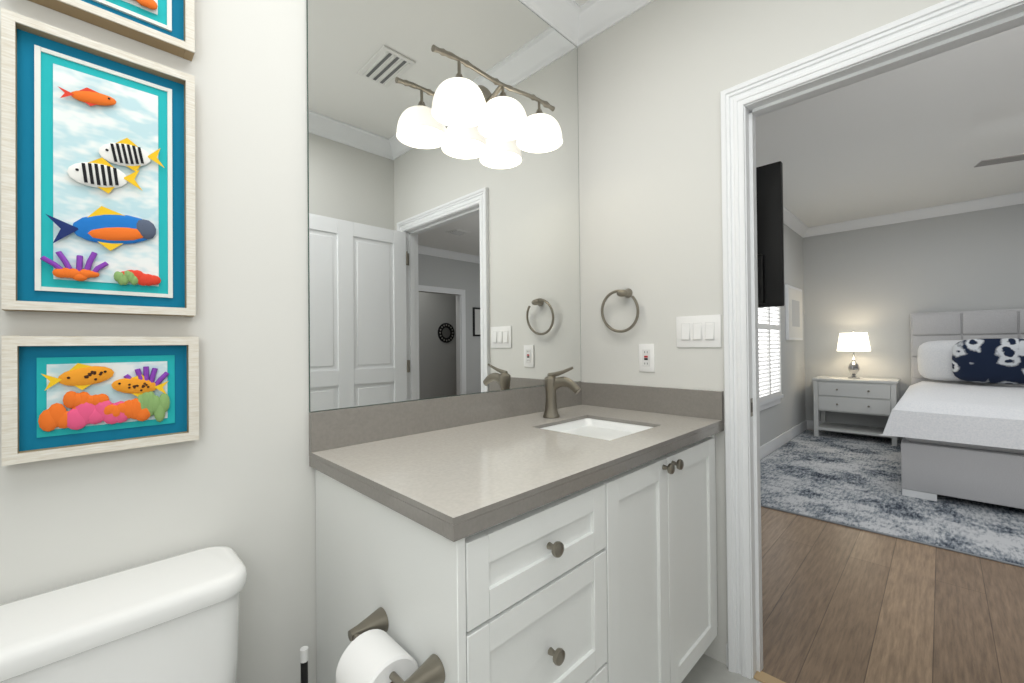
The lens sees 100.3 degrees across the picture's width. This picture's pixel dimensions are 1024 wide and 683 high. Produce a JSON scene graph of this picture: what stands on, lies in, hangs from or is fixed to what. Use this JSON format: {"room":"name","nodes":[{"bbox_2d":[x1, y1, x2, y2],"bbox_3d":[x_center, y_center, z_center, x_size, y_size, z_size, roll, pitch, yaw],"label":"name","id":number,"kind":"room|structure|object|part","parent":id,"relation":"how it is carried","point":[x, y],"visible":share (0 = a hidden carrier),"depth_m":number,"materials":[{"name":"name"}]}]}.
{"room":"bathroom","nodes":[
{"label":"bathroom","id":0,"kind":"room"},
{"bbox_2d":[0,0,537,682],"bbox_3d":[-0.547,-0.155,1.268,2.570,2.735,0.110,0,-1,-45],"label":"wall","id":1,"kind":"structure","parent":0,"point":[238,476],"depth_m":1.05,"materials":[{"name":"white paint"}]},
{"bbox_2d":[1,8,195,316],"bbox_3d":[-0.830,-0.329,0.881,0.283,0.543,0.042,0,-1,-45],"label":"picture frame","id":2,"kind":"object","parent":1,"relation":"attached to","point":[97,177],"visible":1,"depth_m":0.86,"materials":[{"name":"beige wood"}]},
{"bbox_2d":[1,336,198,465],"bbox_3d":[-0.824,0.106,0.879,0.288,0.233,0.042,0,-1,-45],"label":"picture frame","id":3,"kind":"object","parent":1,"relation":"attached to","point":[66,396],"visible":1,"depth_m":0.86,"materials":[{"name":"beige wood"}]},
{"bbox_2d":[28,0,194,60],"bbox_3d":[-0.836,-0.925,0.885,0.283,0.543,0.042,0,-1,-45],"label":"picture frame","id":4,"kind":"object","parent":1,"relation":"attached to","point":[168,26],"visible":1,"depth_m":0.92,"materials":[{"name":"beige wood"}]},
{"bbox_2d":[306,0,580,411],"bbox_3d":[-0.121,-0.612,1.616,1.247,1.608,0.006,0,-1,-45],"label":"mirror","id":5,"kind":"object","parent":1,"relation":"attached to","point":[443,260],"visible":1,"depth_m":1.45,"materials":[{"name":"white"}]},
{"bbox_2d":[431,45,562,152],"bbox_3d":[-0.043,-0.859,1.549,0.593,0.222,0.202,0,-1,-45],"label":"sconce","id":6,"kind":"object","parent":5,"relation":"attached to","point":[459,101],"visible":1,"depth_m":1.49,"materials":[{"name":"white glass"}]},
{"bbox_2d":[309,387,580,453],"bbox_3d":[-0.107,0.246,1.604,1.249,0.105,0.020,0,-1,-45],"label":"backsplash","id":7,"kind":"structure","parent":1,"relation":"attached to","point":[328,429],"depth_m":1.38,"materials":[{"name":"grey stone"}]},
{"bbox_2d":[519,0,590,47],"bbox_3d":[-0.489,-1.470,1.207,2.350,0.107,0.088,0,-1,-45],"label":"crown molding","id":8,"kind":"structure","parent":1,"relation":"attached to","point":[575,23],"depth_m":1.93,"materials":[{"name":"white paint"}]},
{"bbox_2d":[681,654,761,682],"bbox_3d":[0.085,1.251,0.559,2.460,0.100,1.970,0,-1,-45],"label":"floor","id":9,"kind":"structure","parent":0,"point":[706,669],"depth_m":1.54,"materials":[{"name":"grey tile"}]},
{"bbox_2d":[0,546,246,682],"bbox_3d":[-0.582,0.838,0.601,0.465,0.740,0.730,0,-1,-45],"label":"toilet","id":10,"kind":"object","parent":9,"relation":"on","point":[174,619],"visible":0.98,"depth_m":0.78,"materials":[{"name":"white ceramic"}]},
{"bbox_2d":[300,646,307,682],"bbox_3d":[-0.514,0.987,1.061,0.104,0.448,0.104,0,-1,-45],"label":"toilet brush","id":11,"kind":"object","parent":9,"relation":"on","point":[304,661],"visible":1,"depth_m":1.05,"materials":[{"name":"black plastic"}]},
{"bbox_2d":[309,426,723,682],"bbox_3d":[0.091,0.771,1.331,1.353,0.871,0.670,0,-1,-45],"label":"bathroom vanity","id":12,"kind":"object","parent":9,"relation":"on","point":[554,529],"depth_m":0.98,"materials":[{"name":"white wood"}]},
{"bbox_2d":[309,406,723,533],"bbox_3d":[0.116,0.316,1.381,1.249,0.040,0.650,0,-1,-45],"label":"countertop","id":13,"kind":"structure","parent":12,"relation":"on","point":[454,478],"depth_m":1.07,"materials":[{"name":"grey stone"}]},
{"bbox_2d":[537,366,584,417],"bbox_3d":[0.192,0.195,1.647,0.066,0.202,0.176,0,-1,-45],"label":"faucet","id":14,"kind":"object","parent":13,"relation":"on","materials":[{"name":"silver metal"}]},
{"bbox_2d":[545,418,644,437],"bbox_3d":[0.298,0.383,1.495,0.363,0.152,0.343,0,-1,-45],"label":"sink","id":15,"kind":"object","parent":13,"relation":"in","point":[595,427],"depth_m":1.61,"materials":[{"name":"white ceramic"}]},
{"bbox_2d":[577,0,944,664],"bbox_3d":[0.929,-0.168,1.529,0.110,2.735,1.601,0,-1,-45],"label":"wall","id":16,"kind":"structure","parent":0,"point":[656,78],"depth_m":1.74,"materials":[{"name":"white paint"}]},
{"bbox_2d":[580,0,653,38],"bbox_3d":[0.901,-1.482,1.412,0.088,0.107,1.560,0,-1,-45],"label":"crown molding","id":17,"kind":"structure","parent":16,"relation":"attached to","point":[597,16],"depth_m":1.91,"materials":[{"name":"white paint"}]},
{"bbox_2d":[601,288,638,332],"bbox_3d":[0.472,-0.135,1.868,0.057,0.194,0.188,0,-1,-45],"label":"towel ring","id":18,"kind":"object","parent":16,"relation":"attached to","point":[627,292],"visible":1,"depth_m":1.85,"materials":[{"name":"silver metal"}]},
{"bbox_2d":[639,344,654,371],"bbox_3d":[0.568,0.069,1.807,0.009,0.118,0.071,0,-1,-45],"label":"outlet plate","id":19,"kind":"object","parent":16,"relation":"attached to","point":[646,357],"visible":1,"depth_m":1.80,"materials":[{"name":"white plastic"}]},
{"bbox_2d":[581,382,723,417],"bbox_3d":[0.558,0.241,1.808,0.019,0.105,0.630,0,-1,-45],"label":"backsplash","id":20,"kind":"structure","parent":16,"relation":"attached to","point":[662,400],"depth_m":1.76,"materials":[{"name":"grey stone"}]},
{"bbox_2d":[676,314,720,346],"bbox_3d":[0.718,-0.039,1.653,0.013,0.123,0.170,0,-1,-45],"label":"switch plate","id":21,"kind":"object","parent":16,"relation":"attached to","point":[699,331],"visible":1,"depth_m":1.65,"materials":[{"name":"white plastic"}]},
{"bbox_2d":[756,161,784,307],"bbox_3d":[0.715,-0.416,1.932,0.154,0.567,0.855,0,-1,-45],"label":"wall-mounted tv","id":22,"kind":"object","parent":16,"relation":"attached to","point":[770,228],"visible":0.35,"depth_m":1.69,"materials":[{"name":"black plastic"}]},
{"bbox_2d":[720,0,1023,682],"bbox_3d":[1.192,0.133,1.265,0.158,2.124,1.015,0,-1,-45],"label":"door frame","id":23,"kind":"structure","parent":16,"relation":"attached to","point":[939,28],"depth_m":1.54,"materials":[{"name":"white paint"}]},
{"bbox_2d":[760,223,805,445],"bbox_3d":[2.172,-0.161,4.114,5.300,2.735,0.110,0,-1,-45],"label":"wall","id":24,"kind":"structure","parent":0,"point":[788,412],"depth_m":5.32,"materials":[{"name":"grey paint"}]},
{"bbox_2d":[758,306,783,410],"bbox_3d":[2.697,-0.145,4.523,1.080,1.700,0.050,0,-1,-45],"label":"blind","id":25,"kind":"object","parent":24,"relation":"attached to","point":[769,336],"visible":0.42,"depth_m":4.51,"materials":[{"name":"white paint"}]},
{"bbox_2d":[760,420,807,459],"bbox_3d":[2.190,1.141,4.021,5.190,0.130,0.016,0,-1,-45],"label":"baseboard","id":26,"kind":"structure","parent":24,"relation":"attached to","point":[771,446],"depth_m":4.94,"materials":[{"name":"white paint"}]},
{"bbox_2d":[785,284,802,339],"bbox_3d":[3.578,-0.353,5.416,0.750,0.670,0.032,0,-1,-45],"label":"framed picture","id":27,"kind":"object","parent":24,"relation":"attached to","point":[793,313],"visible":1,"depth_m":5.32,"materials":[{"name":"white paper"}]},
{"bbox_2d":[783,206,809,237],"bbox_3d":[2.190,-1.475,4.015,5.190,0.107,0.088,0,-1,-45],"label":"crown molding","id":28,"kind":"structure","parent":24,"relation":"attached to","point":[792,221],"depth_m":5.38,"materials":[{"name":"white paint"}]},
{"bbox_2d":[575,0,1023,226],"bbox_3d":[3.381,-1.613,1.075,7.870,0.100,6.160,0,-1,-45],"label":"ceiling","id":29,"kind":"structure","parent":0,"point":[933,131],"depth_m":3.23,"materials":[{"name":"white paint"}]},
{"bbox_2d":[974,154,1023,166],"bbox_3d":[3.836,-1.325,2.680,1.007,0.459,1.007,0,0,-17],"label":"ceiling fan","id":30,"kind":"object","parent":29,"relation":"hanging from","point":[1007,159],"visible":1,"depth_m":2.93,"materials":[{"name":"white paint"}]},
{"bbox_2d":[761,431,1023,682],"bbox_3d":[4.281,1.219,1.921,5.410,0.100,6.160,0,-1,-45],"label":"floor","id":31,"kind":"structure","parent":0,"point":[842,604],"depth_m":1.91,"materials":[{"name":"brown wood"}]},
{"bbox_2d":[760,430,1023,567],"bbox_3d":[3.997,1.177,3.347,3.420,0.012,3.480,0,-1,-45],"label":"area rug","id":32,"kind":"object","parent":31,"relation":"on","point":[850,480],"visible":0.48,"depth_m":3.16,"materials":[{"name":"grey carpet"}]},
{"bbox_2d":[812,376,900,445],"bbox_3d":[4.221,0.819,5.252,0.534,0.728,0.799,0,-1,-45],"label":"nightstand","id":33,"kind":"object","parent":32,"relation":"on","point":[872,396],"visible":0.9,"depth_m":5.12,"materials":[{"name":"white paint"}]},
{"bbox_2d":[837,331,870,378],"bbox_3d":[4.198,0.159,5.255,0.330,0.589,0.330,0,-1,-45],"label":"table lamp","id":34,"kind":"object","parent":33,"relation":"on","point":[853,341],"visible":1,"depth_m":5.17,"materials":[{"name":"white fabric"}]},
{"bbox_2d":[880,308,1023,508],"bbox_3d":[4.538,0.412,3.429,2.654,1.508,2.244,0,-1,-45],"label":"bed","id":35,"kind":"object","parent":32,"relation":"on","point":[955,421],"visible":1,"depth_m":3.25,"materials":[{"name":"grey fabric"}]},
{"bbox_3d":[4.501,0.595,3.389,2.544,0.327,2.244,0,-1,-45],"label":"mattress","id":36,"kind":"part","parent":35,"relation":"part of","materials":[{"name":"white fabric"}]},
{"bbox_2d":[803,204,1023,427],"bbox_3d":[5.711,-0.195,4.237,0.110,2.735,4.710,0,-1,-45],"label":"wall","id":37,"kind":"structure","parent":0,"point":[879,285],"depth_m":5.21,"materials":[{"name":"grey paint"}]},
{"bbox_2d":[808,420,902,439],"bbox_3d":[5.655,1.108,4.208,0.016,0.130,4.560,0,-1,-45],"label":"baseboard","id":38,"kind":"structure","parent":37,"relation":"attached to","point":[810,422],"depth_m":5.59,"materials":[{"name":"white paint"}]},
{"bbox_2d":[810,191,1023,236],"bbox_3d":[5.592,-1.508,4.212,0.088,0.107,4.410,0,-1,-45],"label":"crown molding","id":39,"kind":"structure","parent":37,"relation":"attached to","point":[1013,198],"depth_m":5.00,"materials":[{"name":"white paint"}]}
]}

